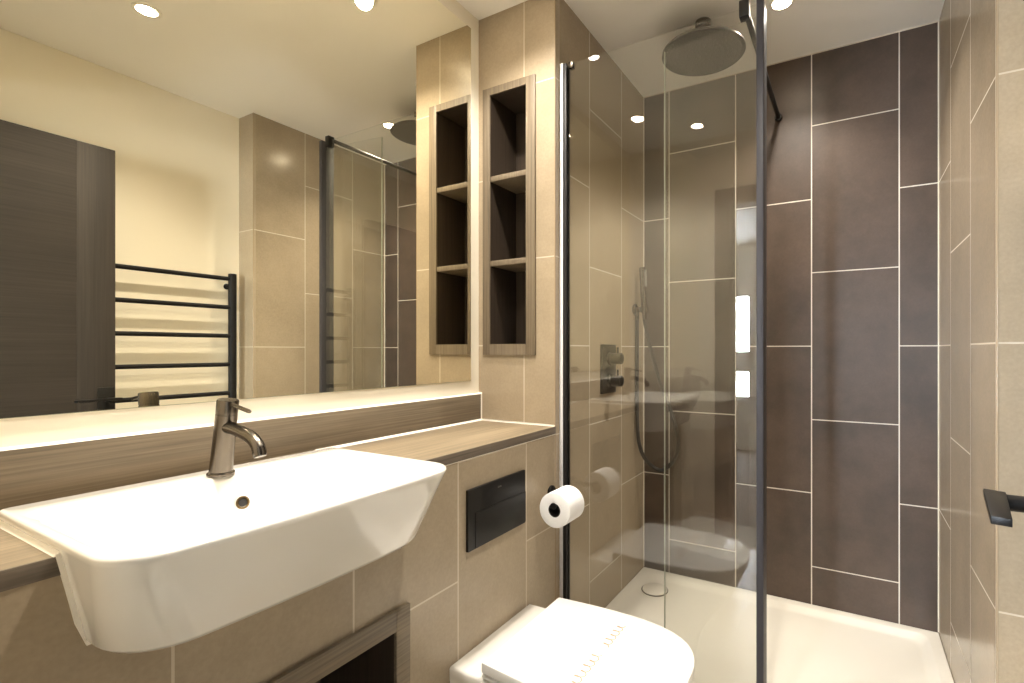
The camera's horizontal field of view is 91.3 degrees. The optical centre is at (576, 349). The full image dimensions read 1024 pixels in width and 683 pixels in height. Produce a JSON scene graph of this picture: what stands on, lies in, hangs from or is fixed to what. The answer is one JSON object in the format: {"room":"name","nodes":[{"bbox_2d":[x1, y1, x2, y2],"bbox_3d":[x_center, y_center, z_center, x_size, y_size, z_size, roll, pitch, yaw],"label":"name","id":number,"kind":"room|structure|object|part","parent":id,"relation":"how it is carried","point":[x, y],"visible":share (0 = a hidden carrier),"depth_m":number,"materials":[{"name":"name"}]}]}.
{"room":"bathroom","nodes":[
{"label":"bathroom","id":0,"kind":"room"},
{"bbox_2d":[0,0,478,447],"bbox_3d":[-0.538,-0.031,1.606,0.100,2.362,2.397,0,0,29],"label":"wall","id":1,"kind":"structure","parent":0,"point":[57,427],"depth_m":1.20,"materials":[{"name":"white paint"}]},
{"bbox_2d":[0,0,470,418],"bbox_3d":[-0.690,-0.522,1.219,0.005,1.265,1.288,0,0,29],"label":"wall mirror","id":2,"kind":"object","parent":1,"relation":"attached to","point":[201,201],"visible":1,"depth_m":1.09,"materials":[{"name":"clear mirror"}]},
{"bbox_2d":[0,0,642,682],"bbox_3d":[-0.212,-0.031,1.444,0.030,2.362,2.167,0,0,29],"label":"wall","id":3,"kind":"structure","parent":0,"point":[457,598],"depth_m":1.52,"materials":[{"name":"beige tile"}]},
{"bbox_2d":[0,392,554,465],"bbox_3d":[-0.539,0.220,1.157,0.331,0.130,1.348,0,0,29],"label":"trim","id":4,"kind":"structure","parent":3,"relation":"attached to","point":[358,407],"depth_m":1.26,"materials":[{"name":"white"}]},
{"bbox_2d":[0,420,555,591],"bbox_3d":[-0.539,0.269,1.157,0.331,0.024,1.348,0,0,29],"label":"countertop","id":5,"kind":"structure","parent":3,"relation":"on","point":[21,563],"depth_m":1.29,"materials":[{"name":"beige wood"}]},
{"bbox_2d":[0,447,446,653],"bbox_3d":[-0.551,0.312,0.882,0.424,0.148,0.561,0,0,29],"label":"basin","id":6,"kind":"object","parent":5,"relation":"in","point":[153,565],"visible":0.94,"depth_m":0.77,"materials":[{"name":"white ceramic"}]},
{"bbox_2d":[206,398,266,477],"bbox_3d":[-0.625,0.165,0.916,0.164,0.147,0.046,0,0,29],"label":"tap","id":7,"kind":"object","parent":5,"relation":"on","point":[226,429],"visible":1,"depth_m":0.92,"materials":[{"name":"silver metal"}]},
{"bbox_3d":[-0.621,0.106,0.914,0.072,0.017,0.008,0,0,29],"label":"lever","id":8,"kind":"part","parent":7,"relation":"part of","materials":[{"name":"silver metal"}]},
{"bbox_3d":[-0.610,0.163,0.908,0.129,0.059,0.022,0,0,29],"label":"spout","id":9,"kind":"part","parent":7,"relation":"part of","materials":[{"name":"silver metal"}]},
{"bbox_2d":[0,394,480,509],"bbox_3d":[-0.678,0.209,1.233,0.013,0.096,1.348,0,0,29],"label":"upstand","id":10,"kind":"object","parent":5,"relation":"on","point":[42,473],"visible":0.79,"depth_m":0.99,"materials":[{"name":"beige wood"}]},
{"bbox_2d":[266,602,409,682],"bbox_3d":[-0.619,0.772,0.936,0.273,0.416,0.539,0,0,29],"label":"wall niche","id":11,"kind":"object","parent":3,"relation":"attached to","point":[379,651],"visible":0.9,"depth_m":1.08,"materials":[{"name":"brown wood"}]},
{"bbox_2d":[466,470,525,552],"bbox_3d":[-0.218,0.442,1.389,0.011,0.160,0.256,0,0,29],"label":"flush plate","id":12,"kind":"object","parent":3,"relation":"attached to","point":[494,508],"visible":1,"depth_m":1.37,"materials":[{"name":"black metal"}]},
{"bbox_2d":[547,485,557,509],"bbox_3d":[-0.068,0.470,1.574,0.096,0.043,0.150,0,0,29],"label":"toilet roll holder","id":13,"kind":"object","parent":3,"relation":"attached to","point":[551,488],"visible":0.3,"depth_m":1.62,"materials":[{"name":"black metal"}]},
{"bbox_3d":[-0.081,0.470,1.642,0.008,0.043,0.043,0,0,29],"label":"wall plate","id":14,"kind":"part","parent":13,"relation":"part of","materials":[{"name":"black metal"}]},
{"bbox_3d":[-0.069,0.470,1.566,0.091,0.020,0.136,0,0,29],"label":"arm","id":15,"kind":"part","parent":13,"relation":"part of","materials":[{"name":"black metal"}]},
{"bbox_2d":[540,485,583,527],"bbox_3d":[-0.044,0.484,1.540,0.106,0.106,0.096,0,0,29],"label":"toilet roll","id":16,"kind":"object","parent":13,"relation":"on","point":[569,500],"visible":0.99,"depth_m":1.51,"materials":[{"name":"white paper"}]},
{"bbox_2d":[554,0,555,599],"bbox_3d":[-0.072,-0.031,1.671,0.005,2.362,0.005,0,0,29],"label":"trim","id":17,"kind":"structure","parent":3,"relation":"attached to","point":[554,0],"depth_m":1.67,"materials":[{"name":"beige tile"}]},
{"bbox_2d":[600,344,623,393],"bbox_3d":[0.154,0.076,2.010,0.066,0.197,0.129,0,0,29],"label":"shower valve","id":18,"kind":"object","parent":3,"relation":"attached to","point":[609,358],"visible":1,"depth_m":1.99,"materials":[{"name":"black metal"}]},
{"bbox_3d":[0.130,0.076,2.023,0.012,0.197,0.129,0,0,29],"label":"plate","id":19,"kind":"part","parent":18,"relation":"part of","materials":[{"name":"black metal"}]},
{"bbox_3d":[0.159,0.125,2.007,0.054,0.054,0.054,0,0,29],"label":"knob","id":20,"kind":"part","parent":18,"relation":"part of","materials":[{"name":"black metal"}]},
{"bbox_3d":[0.159,0.035,2.007,0.054,0.054,0.054,0,0,29],"label":"knob","id":21,"kind":"part","parent":18,"relation":"part of","materials":[{"name":"black metal"}]},
{"bbox_2d":[632,304,648,318],"bbox_3d":[0.296,-0.175,2.268,0.067,0.071,0.052,0,0,29],"label":"bracket","id":22,"kind":"object","parent":3,"relation":"attached to","point":[635,309],"visible":1,"depth_m":2.26,"materials":[{"name":"silver metal"}]},
{"bbox_3d":[0.280,-0.185,2.277,0.030,0.052,0.052,0,0,29],"label":"wall plate","id":23,"kind":"part","parent":22,"relation":"part of","materials":[{"name":"silver metal"}]},
{"bbox_2d":[635,267,679,471],"bbox_3d":[0.368,0.088,2.257,0.202,0.932,0.030,0,0,11],"label":"shower","id":24,"kind":"object","parent":22,"relation":"attached to","point":[642,271],"visible":1,"depth_m":2.26,"materials":[{"name":"grey metal"}]},
{"bbox_2d":[479,0,559,598],"bbox_3d":[-0.208,-0.031,1.761,0.328,2.362,0.030,0,0,29],"label":"tiled wall","id":25,"kind":"structure","parent":0,"point":[517,41],"depth_m":1.71,"materials":[{"name":"beige tile"}]},
{"bbox_2d":[483,74,535,354],"bbox_3d":[-0.200,-0.464,1.829,0.227,0.964,0.173,0,0,29],"label":"shelf unit","id":26,"kind":"object","parent":25,"relation":"attached to","point":[509,108],"visible":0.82,"depth_m":1.81,"materials":[{"name":"beige wood"}]},
{"bbox_3d":[-0.204,-0.617,1.827,0.157,0.019,0.158,0,0,29],"label":"shelf","id":27,"kind":"part","parent":26,"relation":"part of","materials":[{"name":"beige wood"}]},
{"bbox_3d":[-0.204,-0.312,1.827,0.157,0.019,0.158,0,0,29],"label":"shelf","id":28,"kind":"part","parent":26,"relation":"part of","materials":[{"name":"beige wood"}]},
{"bbox_3d":[-0.242,-0.002,1.758,0.158,0.039,0.008,0,0,29],"label":"frame rail","id":29,"kind":"part","parent":26,"relation":"part of","materials":[{"name":"beige wood"}]},
{"bbox_3d":[-0.242,-0.932,1.758,0.158,0.026,0.008,0,0,29],"label":"frame rail","id":30,"kind":"part","parent":26,"relation":"part of","materials":[{"name":"beige wood"}]},
{"bbox_2d":[456,0,943,96],"bbox_3d":[0.214,-1.262,1.193,1.816,0.100,2.397,0,0,29],"label":"ceiling","id":31,"kind":"structure","parent":0,"point":[635,34],"depth_m":1.85,"materials":[{"name":"paint"}]},
{"bbox_2d":[662,17,745,75],"bbox_3d":[0.468,-1.151,1.835,0.300,0.122,0.300,0,0,29],"label":"shower head","id":32,"kind":"object","parent":31,"relation":"attached to","point":[705,49],"visible":1,"depth_m":1.81},
{"bbox_2d":[768,0,794,11],"bbox_3d":[0.716,-1.210,1.731,0.086,0.005,0.086,0,0,29],"label":"recessed light","id":33,"kind":"object","parent":31,"relation":"in","point":[774,5],"visible":1,"depth_m":1.74,"materials":[{"name":"white"}]},
{"bbox_2d":[644,22,938,632],"bbox_3d":[0.811,-0.031,2.175,1.716,2.362,0.100,0,0,29],"label":"wall","id":34,"kind":"structure","parent":0,"point":[852,154],"depth_m":2.04,"materials":[{"name":"tile"}]},
{"bbox_2d":[643,21,938,631],"bbox_3d":[0.828,-0.086,2.106,1.156,2.252,0.004,0,0,29],"label":"trim","id":35,"kind":"structure","parent":34,"relation":"attached to","point":[935,21],"depth_m":1.89,"materials":[{"name":"beige tile"}]},
{"bbox_2d":[939,0,994,682],"bbox_3d":[1.243,-0.031,1.420,0.232,2.362,0.807,0,0,29],"label":"wall","id":36,"kind":"structure","parent":0,"point":[966,27],"depth_m":1.39,"materials":[{"name":"beige tile"}]},
{"bbox_2d":[995,0,1023,682],"bbox_3d":[1.046,-0.031,1.061,0.232,2.362,0.012,0,0,29],"label":"wall","id":37,"kind":"structure","parent":0,"point":[1011,12],"depth_m":1.10,"materials":[{"name":"beige tile"}]},
{"bbox_2d":[996,0,998,682],"bbox_3d":[0.943,-0.031,1.112,0.005,2.362,0.005,0,0,29],"label":"trim","id":38,"kind":"structure","parent":37,"relation":"attached to","point":[997,1],"depth_m":1.11,"materials":[{"name":"beige tile"}]},
{"bbox_3d":[0.214,1.200,1.193,1.816,0.100,2.397,0,0,29],"label":"floor","id":39,"kind":"structure","parent":0,"visible":0},
{"bbox_2d":[449,598,694,682],"bbox_3d":[0.013,0.945,1.248,0.551,0.411,0.380,0,0,29],"label":"toilet","id":40,"kind":"object","parent":39,"relation":"on","point":[565,641],"visible":1,"depth_m":1.23,"materials":[{"name":"white ceramic"}]},
{"bbox_3d":[0.055,0.774,1.225,0.444,0.012,0.374,0,0,29],"label":"seat","id":41,"kind":"part","parent":40,"relation":"part of","materials":[{"name":"white plastic"}]},
{"bbox_3d":[0.005,0.966,1.253,0.534,0.368,0.357,0,0,29],"label":"bowl","id":42,"kind":"part","parent":40,"relation":"part of","materials":[{"name":"white ceramic"}]},
{"bbox_2d":[605,567,953,682],"bbox_3d":[0.633,1.095,1.751,1.154,0.108,0.814,0,0,29],"label":"shower tray","id":43,"kind":"object","parent":39,"relation":"on","point":[807,643],"visible":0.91,"depth_m":1.83,"materials":[{"name":"white ceramic"}]},
{"bbox_2d":[559,0,781,682],"bbox_3d":[0.420,0.024,1.880,0.658,2.034,0.792,0,0,29],"label":"screen","id":44,"kind":"object","parent":43,"relation":"on","point":[759,38],"visible":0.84,"depth_m":1.41,"materials":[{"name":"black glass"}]},
{"bbox_3d":[0.524,0.032,1.406,0.019,2.018,0.062,0,0,29],"label":"post","id":45,"kind":"part","parent":44,"relation":"part of","materials":[{"name":"grey metal"}]},
{"bbox_2d":[774,114,781,121],"bbox_3d":[0.849,-0.978,2.088,0.030,0.030,0.014,0,0,29],"label":"bracket","id":46,"kind":"object","parent":44,"relation":"attached to","point":[779,118],"depth_m":2.08,"materials":[{"name":"black metal"}]},
{"bbox_3d":[-0.332,-0.031,0.200,1.616,2.362,0.130,0,0,29],"label":"wall","id":47,"kind":"structure","parent":0,"visible":0},
{"bbox_2d":[983,489,1023,526],"bbox_3d":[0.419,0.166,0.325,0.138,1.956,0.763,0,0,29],"label":"door handle","id":48,"kind":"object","parent":47,"relation":"in","point":[999,504],"depth_m":0.62,"materials":[{"name":"black metal"}]}
]}

